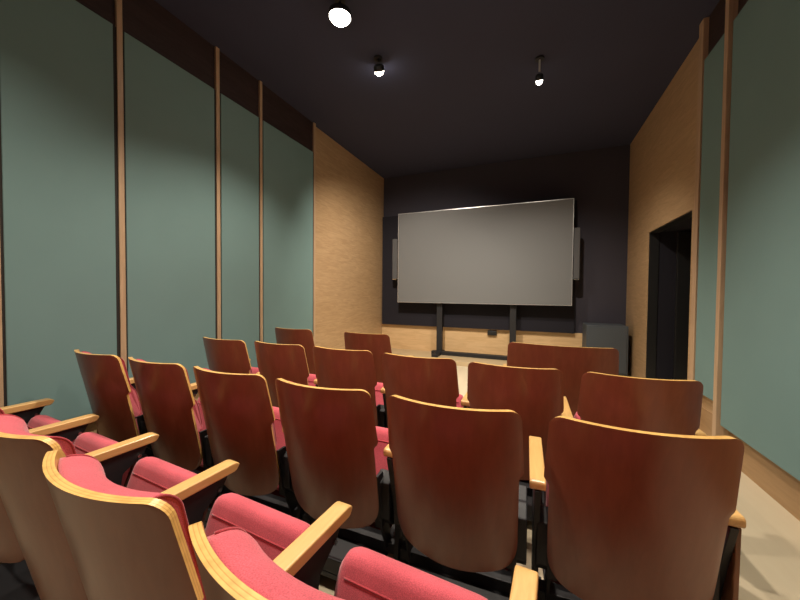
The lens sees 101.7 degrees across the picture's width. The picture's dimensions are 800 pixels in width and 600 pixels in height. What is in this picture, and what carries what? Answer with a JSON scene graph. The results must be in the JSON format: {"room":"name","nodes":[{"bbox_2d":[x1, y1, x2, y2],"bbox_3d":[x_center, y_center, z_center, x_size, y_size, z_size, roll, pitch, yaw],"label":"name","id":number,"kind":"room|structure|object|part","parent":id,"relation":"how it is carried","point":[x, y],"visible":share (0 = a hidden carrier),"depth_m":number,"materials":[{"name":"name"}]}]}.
{"room":"auditorium","nodes":[
{"label":"auditorium","id":0,"kind":"room"},
{"bbox_2d":[83,127,383,432],"bbox_3d":[-2.028,-0.692,3.322,0.120,3.790,8.426,1,2,22],"label":"wall","id":1,"kind":"structure","parent":0,"point":[349,194],"depth_m":5.76,"materials":[{"name":"brown wood"}]},
{"bbox_2d":[0,251,3,407],"bbox_3d":[-2.485,-0.663,1.983,0.053,3.790,0.042,1,2,22],"label":"trim","id":2,"kind":"structure","parent":1,"relation":"attached to","point":[1,343],"depth_m":2.01,"materials":[{"name":"brown wood"}]},
{"bbox_2d":[0,0,116,420],"bbox_3d":[-2.362,-0.615,2.289,0.050,3.020,0.584,1,2,22],"label":"wall panel","id":3,"kind":"object","parent":1,"relation":"attached to","point":[57,92],"visible":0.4,"depth_m":2.23,"materials":[{"name":"green fabric"}]},
{"bbox_2d":[115,0,126,367],"bbox_3d":[-2.233,-0.676,2.597,0.053,3.790,0.039,1,2,22],"label":"trim","id":4,"kind":"structure","parent":1,"relation":"attached to","point":[118,3],"depth_m":2.58,"materials":[{"name":"brown wood"}]},
{"bbox_2d":[0,25,313,406],"bbox_3d":[-1.896,-0.639,3.430,0.044,3.020,3.081,1,2,22],"label":"trim","id":5,"kind":"structure","parent":1,"relation":"attached to","point":[114,27],"depth_m":2.56,"materials":[{"name":"black wood"}]},
{"bbox_2d":[124,32,215,383],"bbox_3d":[-2.073,-0.630,2.992,0.050,3.020,0.787,1,2,22],"label":"wall panel","id":6,"kind":"object","parent":1,"relation":"attached to","point":[170,156],"visible":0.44,"depth_m":2.92,"materials":[{"name":"green fabric"}]},
{"bbox_2d":[76,0,312,151],"bbox_3d":[-2.425,-2.341,2.086,0.030,0.440,5.903,1,2,22],"label":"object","id":7,"kind":"structure","parent":1,"relation":"attached to","point":[148,22],"depth_m":3.17,"materials":[{"name":"brown wood"}]},
{"bbox_2d":[214,46,220,338],"bbox_3d":[-1.906,-0.693,3.391,0.053,3.790,0.040,1,2,22],"label":"trim","id":8,"kind":"structure","parent":1,"relation":"attached to","point":[216,49],"depth_m":3.37,"materials":[{"name":"brown wood"}]},
{"bbox_2d":[220,93,258,367],"bbox_3d":[-1.799,-0.644,3.658,0.050,3.020,0.503,1,2,22],"label":"wall panel","id":9,"kind":"object","parent":1,"relation":"attached to","point":[239,127],"visible":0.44,"depth_m":3.62,"materials":[{"name":"green fabric"}]},
{"bbox_2d":[259,80,262,341],"bbox_3d":[-1.688,-0.704,3.921,0.053,3.790,0.037,1,2,22],"label":"trim","id":10,"kind":"structure","parent":1,"relation":"attached to","point":[260,82],"depth_m":3.90,"materials":[{"name":"brown wood"}]},
{"bbox_2d":[262,121,312,343],"bbox_3d":[-1.494,-0.659,4.397,0.050,3.020,0.950,1,2,22],"label":"wall panel","id":11,"kind":"object","parent":1,"relation":"attached to","point":[287,165],"visible":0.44,"depth_m":4.31,"materials":[{"name":"green fabric"}]},
{"bbox_2d":[313,123,315,343],"bbox_3d":[-1.297,-0.724,4.871,0.053,3.790,0.042,1,2,22],"label":"trim","id":12,"kind":"structure","parent":1,"relation":"attached to","point":[314,124],"depth_m":4.85,"materials":[{"name":"brown wood"}]},
{"bbox_2d":[0,366,799,599],"bbox_3d":[0.791,1.303,2.203,6.252,0.100,8.666,1,2,22],"label":"floor","id":13,"kind":"structure","parent":0,"point":[770,539],"depth_m":1.67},
{"bbox_2d":[1,398,98,443],"bbox_3d":[-2.017,0.789,1.629,0.630,0.911,0.577,1,2,26],"label":"seat","id":14,"kind":"object","parent":13,"relation":"on","point":[70,429],"visible":0.29,"depth_m":1.75,"materials":[{"name":"brown wood"}]},
{"bbox_3d":[-2.229,0.624,1.824,0.054,0.036,0.407,1,2,26],"label":"armrest","id":15,"kind":"part","parent":14,"relation":"part of","materials":[{"name":"brown wood"}]},
{"bbox_2d":[27,415,74,443],"bbox_3d":[-1.955,0.879,1.758,0.428,0.422,0.190,1,2,26],"label":"seat cushion","id":16,"kind":"object","parent":14,"relation":"on","point":[39,420],"depth_m":1.82,"materials":[{"name":"fabric"}]},
{"bbox_3d":[-1.726,0.634,1.578,0.054,0.036,0.407,1,2,26],"label":"armrest","id":17,"kind":"part","parent":14,"relation":"part of","materials":[{"name":"brown wood"}]},
{"bbox_2d":[0,408,158,599],"bbox_3d":[-1.508,0.799,1.395,0.582,0.911,0.577,1,2,26],"label":"seat","id":18,"kind":"object","parent":13,"relation":"on","point":[118,460],"visible":0.3,"depth_m":1.38,"materials":[{"name":"red fabric"}]},
{"bbox_3d":[-1.613,0.677,1.230,0.508,0.661,0.192,1,2,26],"label":"backrest","id":19,"kind":"part","parent":18,"relation":"part of","materials":[{"name":"brown wood"}]},
{"bbox_2d":[0,559,40,599],"bbox_3d":[-1.532,1.149,1.416,0.440,0.090,0.400,1,2,26],"label":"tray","id":20,"kind":"object","parent":18,"relation":"on","point":[16,581],"depth_m":1.34,"materials":[{"name":"black"}]},
{"bbox_2d":[74,432,129,485],"bbox_3d":[-1.468,0.889,1.535,0.428,0.422,0.190,1,2,26],"label":"seat cushion","id":21,"kind":"object","parent":18,"relation":"on","point":[86,442],"depth_m":1.58,"materials":[{"name":"fabric"}]},
{"bbox_3d":[-1.240,0.643,1.355,0.054,0.036,0.407,1,2,26],"label":"armrest","id":22,"kind":"part","parent":18,"relation":"part of","materials":[{"name":"brown wood"}]},
{"bbox_2d":[0,414,238,599],"bbox_3d":[-1.014,0.808,1.153,0.582,0.911,0.577,1,2,26],"label":"seat","id":23,"kind":"object","parent":13,"relation":"on","point":[25,494],"visible":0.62,"depth_m":0.94,"materials":[{"name":"red fabric"}]},
{"bbox_2d":[0,415,73,455],"bbox_3d":[-1.103,0.575,1.015,0.401,0.407,0.211,1,2,26],"label":"cushion","id":24,"kind":"object","parent":23,"relation":"on","point":[10,424],"depth_m":0.91,"materials":[{"name":"fabric"}]},
{"bbox_3d":[-1.119,0.687,0.987,0.508,0.661,0.192,1,2,26],"label":"backrest","id":25,"kind":"part","parent":23,"relation":"part of","materials":[{"name":"brown wood"}]},
{"bbox_2d":[126,457,196,492],"bbox_3d":[-0.973,0.898,1.293,0.428,0.422,0.190,1,2,26],"label":"seat cushion","id":26,"kind":"object","parent":23,"relation":"on","point":[149,474],"depth_m":1.33,"materials":[{"name":"fabric"}]},
{"bbox_3d":[-0.745,0.653,1.113,0.054,0.036,0.407,1,2,26],"label":"armrest","id":27,"kind":"part","parent":23,"relation":"part of","materials":[{"name":"brown wood"}]},
{"bbox_2d":[74,349,197,462],"bbox_3d":[-1.819,0.775,2.249,0.630,0.911,0.577,1,2,24],"label":"seat","id":28,"kind":"object","parent":13,"relation":"on","point":[112,395],"visible":0.46,"depth_m":2.02,"materials":[{"name":"brown wood"}]},
{"bbox_3d":[-1.896,0.654,2.070,0.508,0.661,0.192,1,2,24],"label":"backrest","id":29,"kind":"part","parent":28,"relation":"part of","materials":[{"name":"brown wood"}]},
{"bbox_2d":[82,352,140,416],"bbox_3d":[-1.881,0.542,2.099,0.401,0.407,0.211,1,2,24],"label":"cushion","id":30,"kind":"object","parent":28,"relation":"on","point":[100,378],"depth_m":2.00,"materials":[{"name":"fabric"}]},
{"bbox_3d":[-1.527,0.620,2.209,0.054,0.036,0.407,1,2,24],"label":"armrest","id":31,"kind":"part","parent":28,"relation":"part of","materials":[{"name":"brown wood"}]},
{"bbox_2d":[128,357,226,528],"bbox_3d":[-1.268,0.785,2.022,0.582,0.911,0.577,1,2,23],"label":"seat","id":32,"kind":"object","parent":13,"relation":"on","point":[170,410],"visible":0.61,"depth_m":1.81,"materials":[{"name":"brown wood"}]},
{"bbox_3d":[-1.366,0.664,1.852,0.508,0.661,0.192,1,2,23],"label":"backrest","id":33,"kind":"part","parent":32,"relation":"part of","materials":[{"name":"brown wood"}]},
{"bbox_2d":[136,359,201,430],"bbox_3d":[-1.351,0.552,1.881,0.401,0.407,0.211,1,2,23],"label":"cushion","id":34,"kind":"object","parent":32,"relation":"on","point":[158,385],"depth_m":1.78,"materials":[{"name":"fabric"}]},
{"bbox_2d":[197,398,205,466],"bbox_3d":[-1.234,0.875,2.164,0.428,0.422,0.190,1,2,23],"label":"seat cushion","id":35,"kind":"object","parent":32,"relation":"on","point":[198,401],"depth_m":2.17,"materials":[{"name":"fabric"}]},
{"bbox_2d":[42,449,351,599],"bbox_3d":[-0.531,0.819,0.901,0.582,0.911,0.577,1,2,26],"label":"seat","id":36,"kind":"object","parent":13,"relation":"on","point":[125,543],"visible":0.91,"depth_m":0.65,"materials":[{"name":"brown wood"}]},
{"bbox_3d":[-0.636,0.697,0.735,0.508,0.661,0.192,1,2,26],"label":"backrest","id":37,"kind":"part","parent":36,"relation":"part of","materials":[{"name":"brown wood"}]},
{"bbox_2d":[58,456,205,599],"bbox_3d":[-0.621,0.585,0.763,0.401,0.407,0.211,1,2,26],"label":"cushion","id":38,"kind":"object","parent":36,"relation":"on","point":[114,548],"depth_m":0.64,"materials":[{"name":"fabric"}]},
{"bbox_2d":[205,493,310,560],"bbox_3d":[-0.491,0.908,1.040,0.428,0.422,0.190,1,2,26],"label":"seat cushion","id":39,"kind":"object","parent":36,"relation":"on","point":[274,530],"depth_m":1.06,"materials":[{"name":"fabric"}]},
{"bbox_3d":[-0.263,0.663,0.860,0.054,0.036,0.407,1,2,26],"label":"armrest","id":40,"kind":"part","parent":36,"relation":"part of","materials":[{"name":"brown wood"}]},
{"bbox_2d":[203,337,259,373],"bbox_3d":[-1.366,0.764,2.874,0.630,0.911,0.577,1,2,23],"label":"seat","id":41,"kind":"object","parent":13,"relation":"on","point":[225,356],"visible":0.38,"depth_m":2.61,"materials":[{"name":"brown wood"}]},
{"bbox_2d":[251,367,258,373],"bbox_3d":[-1.310,0.854,3.006,0.428,0.422,0.190,1,2,23],"label":"seat cushion","id":42,"kind":"object","parent":41,"relation":"on","point":[254,369],"depth_m":3.05,"materials":[{"name":"fabric"}]},
{"bbox_2d":[193,366,303,524],"bbox_3d":[-0.754,0.795,1.812,0.582,0.911,0.577,1,2,22],"label":"seat","id":43,"kind":"object","parent":13,"relation":"on","point":[243,426],"visible":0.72,"depth_m":1.61,"materials":[{"name":"brown wood"}]},
{"bbox_2d":[204,508,211,524],"bbox_3d":[-0.778,1.145,1.830,0.440,0.090,0.400,1,2,22],"label":"tray","id":44,"kind":"object","parent":43,"relation":"on","point":[209,509],"depth_m":1.71,"materials":[{"name":"black"}]},
{"bbox_3d":[-0.848,0.673,1.639,0.508,0.661,0.192,1,2,22],"label":"backrest","id":45,"kind":"part","parent":43,"relation":"part of","materials":[{"name":"brown wood"}]},
{"bbox_2d":[206,369,275,445],"bbox_3d":[-0.835,0.561,1.668,0.401,0.407,0.211,1,2,22],"label":"cushion","id":46,"kind":"object","parent":43,"relation":"on","point":[235,416],"depth_m":1.57,"materials":[{"name":"wood"}]},
{"bbox_2d":[272,406,285,489],"bbox_3d":[-0.723,0.884,1.954,0.428,0.422,0.190,1,2,22],"label":"seat cushion","id":47,"kind":"object","parent":43,"relation":"on","point":[280,438],"depth_m":1.94,"materials":[{"name":"fabric"}]},
{"bbox_2d":[254,341,317,406],"bbox_3d":[-0.819,0.773,2.665,0.582,0.911,0.577,1,2,23],"label":"seat","id":48,"kind":"object","parent":13,"relation":"on","point":[288,362],"visible":0.39,"depth_m":2.42,"materials":[{"name":"brown wood"}]},
{"bbox_2d":[308,374,316,386],"bbox_3d":[-0.785,0.863,2.806,0.428,0.422,0.190,1,2,23],"label":"seat cushion","id":49,"kind":"object","parent":48,"relation":"on","point":[312,377],"depth_m":2.81,"materials":[{"name":"fabric"}]},
{"bbox_2d":[275,327,342,373],"bbox_3d":[-1.049,0.748,3.636,0.630,0.911,0.577,1,2,22],"label":"seat","id":50,"kind":"object","parent":13,"relation":"on","point":[304,337],"visible":0.27,"depth_m":3.37,"materials":[{"name":"brown wood"}]},
{"bbox_3d":[-1.121,0.627,3.455,0.508,0.661,0.192,1,2,22],"label":"backrest","id":51,"kind":"part","parent":50,"relation":"part of","materials":[{"name":"brown wood"}]},
{"bbox_2d":[275,378,409,580],"bbox_3d":[-0.241,0.804,1.587,0.582,0.911,0.577,1,2,22],"label":"seat","id":52,"kind":"object","parent":13,"relation":"on","point":[336,451],"visible":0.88,"depth_m":1.40,"materials":[{"name":"brown wood"}]},
{"bbox_3d":[-0.335,0.683,1.415,0.508,0.661,0.192,1,2,22],"label":"backrest","id":53,"kind":"part","parent":52,"relation":"part of","materials":[{"name":"brown wood"}]},
{"bbox_2d":[374,426,388,521],"bbox_3d":[-0.210,0.894,1.730,0.428,0.422,0.190,1,2,22],"label":"seat cushion","id":54,"kind":"object","parent":52,"relation":"on","point":[382,433],"depth_m":1.68,"materials":[{"name":"fabric"}]},
{"bbox_3d":[0.030,0.648,1.565,0.054,0.036,0.407,1,2,22],"label":"armrest","id":55,"kind":"part","parent":52,"relation":"part of","materials":[{"name":"brown wood"}]},
{"bbox_2d":[313,346,386,427],"bbox_3d":[-0.303,0.783,2.453,0.582,0.911,0.577,1,2,23],"label":"seat","id":56,"kind":"object","parent":13,"relation":"on","point":[334,368],"visible":0.36,"depth_m":2.22,"materials":[{"name":"brown wood"}]},
{"bbox_2d":[375,382,383,405],"bbox_3d":[-0.270,0.873,2.595,0.428,0.422,0.190,1,2,23],"label":"seat cushion","id":57,"kind":"object","parent":56,"relation":"on","point":[379,397],"depth_m":2.55,"materials":[{"name":"fabric"}]},
{"bbox_2d":[188,521,538,599],"bbox_3d":[-0.039,0.829,0.657,0.568,0.911,0.577,1,2,26],"label":"seat","id":58,"kind":"object","parent":13,"relation":"on","point":[232,565],"visible":1,"depth_m":0.55,"materials":[{"name":"red fabric"}]},
{"bbox_3d":[-0.138,0.707,0.489,0.508,0.661,0.192,1,2,26],"label":"backrest","id":59,"kind":"part","parent":58,"relation":"part of","materials":[{"name":"brown wood"}]},
{"bbox_2d":[207,530,343,599],"bbox_3d":[-0.122,0.595,0.516,0.401,0.407,0.211,1,2,26],"label":"cushion","id":60,"kind":"object","parent":58,"relation":"on","point":[237,550],"depth_m":0.48,"materials":[{"name":"fabric"}]},
{"bbox_2d":[334,547,487,599],"bbox_3d":[0.007,0.918,0.794,0.428,0.422,0.190,1,2,26],"label":"seat cushion","id":61,"kind":"object","parent":58,"relation":"on","point":[364,573],"depth_m":0.85,"materials":[{"name":"fabric"}]},
{"bbox_3d":[0.224,0.673,0.620,0.054,0.036,0.407,1,2,26],"label":"armrest","id":62,"kind":"part","parent":58,"relation":"part of","materials":[{"name":"brown wood"}]},
{"bbox_2d":[344,332,413,382],"bbox_3d":[-0.243,0.762,3.305,0.630,0.911,0.577,1,2,22],"label":"seat","id":63,"kind":"object","parent":13,"relation":"on","point":[377,344],"visible":0.23,"depth_m":3.04,"materials":[{"name":"brown wood"}]},
{"bbox_3d":[-0.315,0.641,3.124,0.508,0.661,0.192,1,2,22],"label":"backrest","id":64,"kind":"part","parent":63,"relation":"part of","materials":[{"name":"brown wood"}]},
{"bbox_2d":[382,353,469,427],"bbox_3d":[0.207,0.792,2.216,0.582,0.911,0.577,1,2,22],"label":"seat","id":65,"kind":"object","parent":13,"relation":"on","point":[423,379],"visible":0.32,"depth_m":1.97,"materials":[{"name":"brown wood"}]},
{"bbox_3d":[0.113,0.671,2.044,0.508,0.661,0.192,1,2,22],"label":"backrest","id":66,"kind":"part","parent":65,"relation":"part of","materials":[{"name":"brown wood"}]},
{"bbox_2d":[456,394,463,407],"bbox_3d":[0.238,0.882,2.358,0.428,0.422,0.190,1,2,22],"label":"seat cushion","id":67,"kind":"object","parent":65,"relation":"on","point":[458,401],"depth_m":2.30,"materials":[{"name":"fabric"}]},
{"bbox_3d":[0.478,0.637,2.193,0.054,0.036,0.407,1,2,22],"label":"armrest","id":68,"kind":"part","parent":65,"relation":"part of","materials":[{"name":"brown wood"}]},
{"bbox_2d":[391,348,506,366],"bbox_3d":[1.255,1.124,6.113,3.890,0.075,0.776,1,2,22],"label":"stage","id":69,"kind":"object","parent":13,"relation":"on","point":[460,361],"depth_m":6.13,"materials":[{"name":"beige wood"}]},
{"bbox_2d":[431,303,516,359],"bbox_3d":[1.406,0.025,6.117,1.750,2.125,0.560,1,2,22],"label":"display stand","id":70,"kind":"object","parent":69,"relation":"on","point":[439,350],"visible":0.41,"depth_m":6.19,"materials":[{"name":"black metal"}]},
{"bbox_3d":[0.794,-0.013,6.454,0.110,2.075,0.080,1,2,22],"label":"post","id":71,"kind":"part","parent":70,"relation":"part of","materials":[{"name":"black metal"}]},
{"bbox_2d":[398,198,573,305],"bbox_3d":[1.440,-0.826,6.079,3.180,1.803,0.081,1,2,22],"label":"display screen","id":72,"kind":"object","parent":70,"relation":"attached to","point":[517,253],"visible":1,"depth_m":5.96,"materials":[{"name":"grey"}]},
{"bbox_3d":[2.066,0.010,5.932,0.110,2.075,0.080,1,2,22],"label":"post","id":73,"kind":"part","parent":70,"relation":"part of","materials":[{"name":"black metal"}]},
{"bbox_2d":[387,395,545,599],"bbox_3d":[0.283,0.813,1.366,0.602,0.910,0.577,1,1,21],"label":"seat","id":74,"kind":"object","parent":13,"relation":"on","point":[460,503],"visible":0.98,"depth_m":1.18,"materials":[{"name":"brown wood"}]},
{"bbox_3d":[0.563,0.658,1.345,0.054,0.036,0.407,1,1,21],"label":"armrest","id":75,"kind":"part","parent":74,"relation":"part of","materials":[{"name":"brown wood"}]},
{"bbox_2d":[467,362,572,521],"bbox_3d":[0.714,0.803,1.970,0.583,0.911,0.577,1,2,22],"label":"seat","id":76,"kind":"object","parent":13,"relation":"on","point":[535,394],"visible":0.42,"depth_m":1.74,"materials":[{"name":"brown wood"}]},
{"bbox_3d":[0.621,0.681,1.798,0.508,0.661,0.192,1,1,22],"label":"backrest","id":77,"kind":"part","parent":76,"relation":"part of","materials":[{"name":"brown wood"}]},
{"bbox_2d":[527,495,545,521],"bbox_3d":[0.689,1.153,1.989,0.440,0.090,0.400,1,1,22],"label":"tray","id":78,"kind":"object","parent":76,"relation":"on","point":[529,497],"depth_m":1.77,"materials":[{"name":"black metal"}]},
{"bbox_3d":[0.984,0.647,1.950,0.054,0.036,0.407,1,1,22],"label":"armrest","id":79,"kind":"part","parent":76,"relation":"part of","materials":[{"name":"brown wood"}]},
{"bbox_2d":[503,342,618,416],"bbox_3d":[1.291,0.790,2.672,0.910,0.911,0.582,1,2,22],"label":"seat","id":80,"kind":"object","parent":13,"relation":"on","point":[573,362],"visible":0.27,"depth_m":2.42,"materials":[{"name":"brown wood"}]},
{"bbox_2d":[582,323,628,375],"bbox_3d":[3.354,0.800,5.357,0.570,0.795,0.492,1,2,22],"label":"base cabinet","id":81,"kind":"object","parent":13,"relation":"on","point":[594,335],"visible":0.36,"depth_m":5.12,"materials":[{"name":"grey"}]},
{"bbox_2d":[573,372,706,435],"bbox_3d":[1.240,0.812,1.765,0.582,0.911,0.577,1,1,20],"label":"seat","id":82,"kind":"object","parent":13,"relation":"on","point":[666,406],"visible":0.42,"depth_m":1.52,"materials":[{"name":"brown wood"}]},
{"bbox_2d":[573,412,580,419],"bbox_3d":[1.266,0.902,1.909,0.428,0.422,0.190,1,1,20],"label":"seat cushion","id":83,"kind":"object","parent":82,"relation":"on","point":[576,416],"depth_m":2.00,"materials":[{"name":"fabric"}]},
{"bbox_3d":[1.512,0.656,1.753,0.054,0.036,0.407,1,1,20],"label":"armrest","id":84,"kind":"part","parent":82,"relation":"part of","materials":[{"name":"brown wood"}]},
{"bbox_2d":[535,416,745,599],"bbox_3d":[0.806,0.823,1.180,0.582,0.911,0.577,1,1,19],"label":"seat","id":85,"kind":"object","parent":13,"relation":"on","point":[627,514],"visible":0.98,"depth_m":0.98,"materials":[{"name":"brown wood"}]},
{"bbox_2d":[546,481,548,506],"bbox_3d":[0.830,0.912,1.323,0.428,0.422,0.190,1,1,19],"label":"seat cushion","id":86,"kind":"object","parent":85,"relation":"on","point":[547,485],"depth_m":1.39,"materials":[{"name":"fabric"}]},
{"bbox_3d":[1.088,0.967,1.159,0.014,0.548,0.340,1,1,19],"label":"panel","id":87,"kind":"part","parent":85,"relation":"part of","materials":[{"name":"brown wood"}]},
{"bbox_3d":[1.077,0.666,1.171,0.054,0.036,0.407,1,1,19],"label":"armrest","id":88,"kind":"part","parent":85,"relation":"part of","materials":[{"name":"brown wood"}]},
{"bbox_2d":[155,0,719,177],"bbox_3d":[0.823,-2.586,2.109,6.252,0.100,8.666,1,2,22],"label":"ceiling","id":89,"kind":"structure","parent":0,"point":[457,87],"depth_m":3.58,"materials":[{"name":"black paint"}]},
{"bbox_2d":[328,0,350,26],"bbox_3d":[-0.512,-2.465,2.776,0.194,0.195,0.194,1,2,22],"label":"ceiling spotlight","id":90,"kind":"object","parent":89,"relation":"attached to","point":[339,14],"visible":1,"depth_m":2.74,"materials":[{"name":"black"}]},
{"bbox_2d":[373,55,383,75],"bbox_3d":[-0.232,-2.500,3.487,0.117,0.155,0.138,1,2,22],"label":"ceiling spotlight","id":91,"kind":"object","parent":89,"relation":"attached to","point":[378,68],"visible":1,"depth_m":3.46,"materials":[{"name":"black"}]},
{"bbox_2d":[535,55,543,84],"bbox_3d":[1.483,-2.435,3.461,0.090,0.257,0.114,1,2,22],"label":"ceiling spotlight","id":92,"kind":"object","parent":89,"relation":"attached to","point":[539,77],"visible":1,"depth_m":3.44,"materials":[{"name":"black"}]},
{"bbox_2d":[384,145,629,332],"bbox_3d":[1.749,-0.737,6.388,4.772,3.790,0.120,1,2,22],"label":"wall","id":93,"kind":"structure","parent":0,"point":[598,179],"depth_m":5.73,"materials":[{"name":"grey paint"}]},
{"bbox_2d":[382,200,576,332],"bbox_3d":[1.357,-0.606,6.424,3.725,2.320,0.104,1,2,22],"label":"board","id":94,"kind":"object","parent":93,"relation":"attached to","point":[536,318],"visible":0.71,"depth_m":6.41,"materials":[{"name":"grey fabric"}]},
{"bbox_2d":[392,239,397,279],"bbox_3d":[-0.064,-0.838,6.810,0.105,0.836,0.256,1,2,22],"label":"speaker","id":95,"kind":"object","parent":94,"relation":"attached to","point":[395,241],"visible":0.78,"depth_m":6.69},
{"bbox_2d":[573,227,579,279],"bbox_3d":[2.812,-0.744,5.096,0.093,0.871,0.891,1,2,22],"label":"speaker","id":96,"kind":"object","parent":94,"relation":"attached to","point":[576,239],"visible":0.9,"depth_m":5.08},
{"bbox_2d":[382,324,581,355],"bbox_3d":[1.411,0.854,6.480,3.890,0.600,0.030,1,2,22],"label":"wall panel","id":97,"kind":"structure","parent":93,"relation":"attached to","point":[470,340],"depth_m":6.48,"materials":[{"name":"brown wood"}]},
{"bbox_2d":[487,330,496,335],"bbox_3d":[1.775,0.637,6.277,0.170,0.090,0.058,1,2,22],"label":"box","id":98,"kind":"object","parent":93,"relation":"attached to","point":[489,332],"visible":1,"depth_m":6.25,"materials":[{"name":"black plastic"}]},
{"bbox_2d":[626,39,712,413],"bbox_3d":[2.274,-0.615,1.553,0.120,3.790,8.426,1,2,22],"label":"wall","id":99,"kind":"structure","parent":0,"point":[663,151],"depth_m":4.18,"materials":[{"name":"brown wood"}]},
{"bbox_2d":[646,211,691,378],"bbox_3d":[3.214,0.160,3.858,0.108,2.145,1.345,1,2,22],"label":"trim","id":100,"kind":"structure","parent":99,"relation":"attached to","point":[654,235],"depth_m":4.46,"materials":[{"name":"black"}]},
{"bbox_2d":[689,17,708,428],"bbox_3d":[2.768,-0.646,3.003,0.070,3.790,0.085,1,2,22],"label":"trim","id":101,"kind":"structure","parent":99,"relation":"attached to","point":[704,25],"depth_m":2.99,"materials":[{"name":"brown wood"}]},
{"bbox_2d":[695,33,724,400],"bbox_3d":[2.682,-0.658,2.787,0.065,2.977,0.340,1,2,22],"label":"wall panel","id":102,"kind":"object","parent":99,"relation":"attached to","point":[714,62],"visible":0.49,"depth_m":2.78,"materials":[{"name":"green fabric"}]},
{"bbox_2d":[712,0,738,435],"bbox_3d":[2.580,-0.637,2.565,0.085,3.790,0.055,1,2,22],"label":"trim","id":103,"kind":"structure","parent":99,"relation":"attached to","point":[731,9],"depth_m":2.56,"materials":[{"name":"brown wood"}]},
{"bbox_2d":[708,0,747,54],"bbox_3d":[2.361,-2.323,1.886,0.030,0.390,2.225,1,2,22],"label":"trim","id":104,"kind":"structure","parent":99,"relation":"attached to","point":[717,17],"depth_m":2.78,"materials":[{"name":"brown wood"}]},
{"bbox_2d":[700,407,799,520],"bbox_3d":[1.683,1.170,0.359,0.006,0.270,5.700,1,2,22],"label":"baseboard","id":105,"kind":"structure","parent":99,"relation":"attached to","point":[784,488],"depth_m":2.12,"materials":[{"name":"brown wood"}]},
{"bbox_2d":[720,0,799,480],"bbox_3d":[2.244,-0.559,1.726,0.065,3.130,1.720,1,2,22],"label":"wall panel","id":106,"kind":"object","parent":99,"relation":"attached to","point":[760,392],"visible":1,"depth_m":2.11,"materials":[{"name":"green fabric"}]},
{"bbox_2d":[655,217,691,379],"bbox_3d":[3.903,0.122,3.574,1.380,2.245,1.545,1,2,22],"label":"wall","id":107,"kind":"structure","parent":0,"point":[666,266],"depth_m":4.42,"materials":[{"name":"black paint"}]},
{"bbox_2d":[673,232,691,379],"bbox_3d":[4.143,0.171,4.120,1.050,2.105,0.045,1,2,22],"label":"door","id":108,"kind":"structure","parent":107,"relation":"in","point":[683,261],"depth_m":4.27,"materials":[{"name":"black"}]}
]}

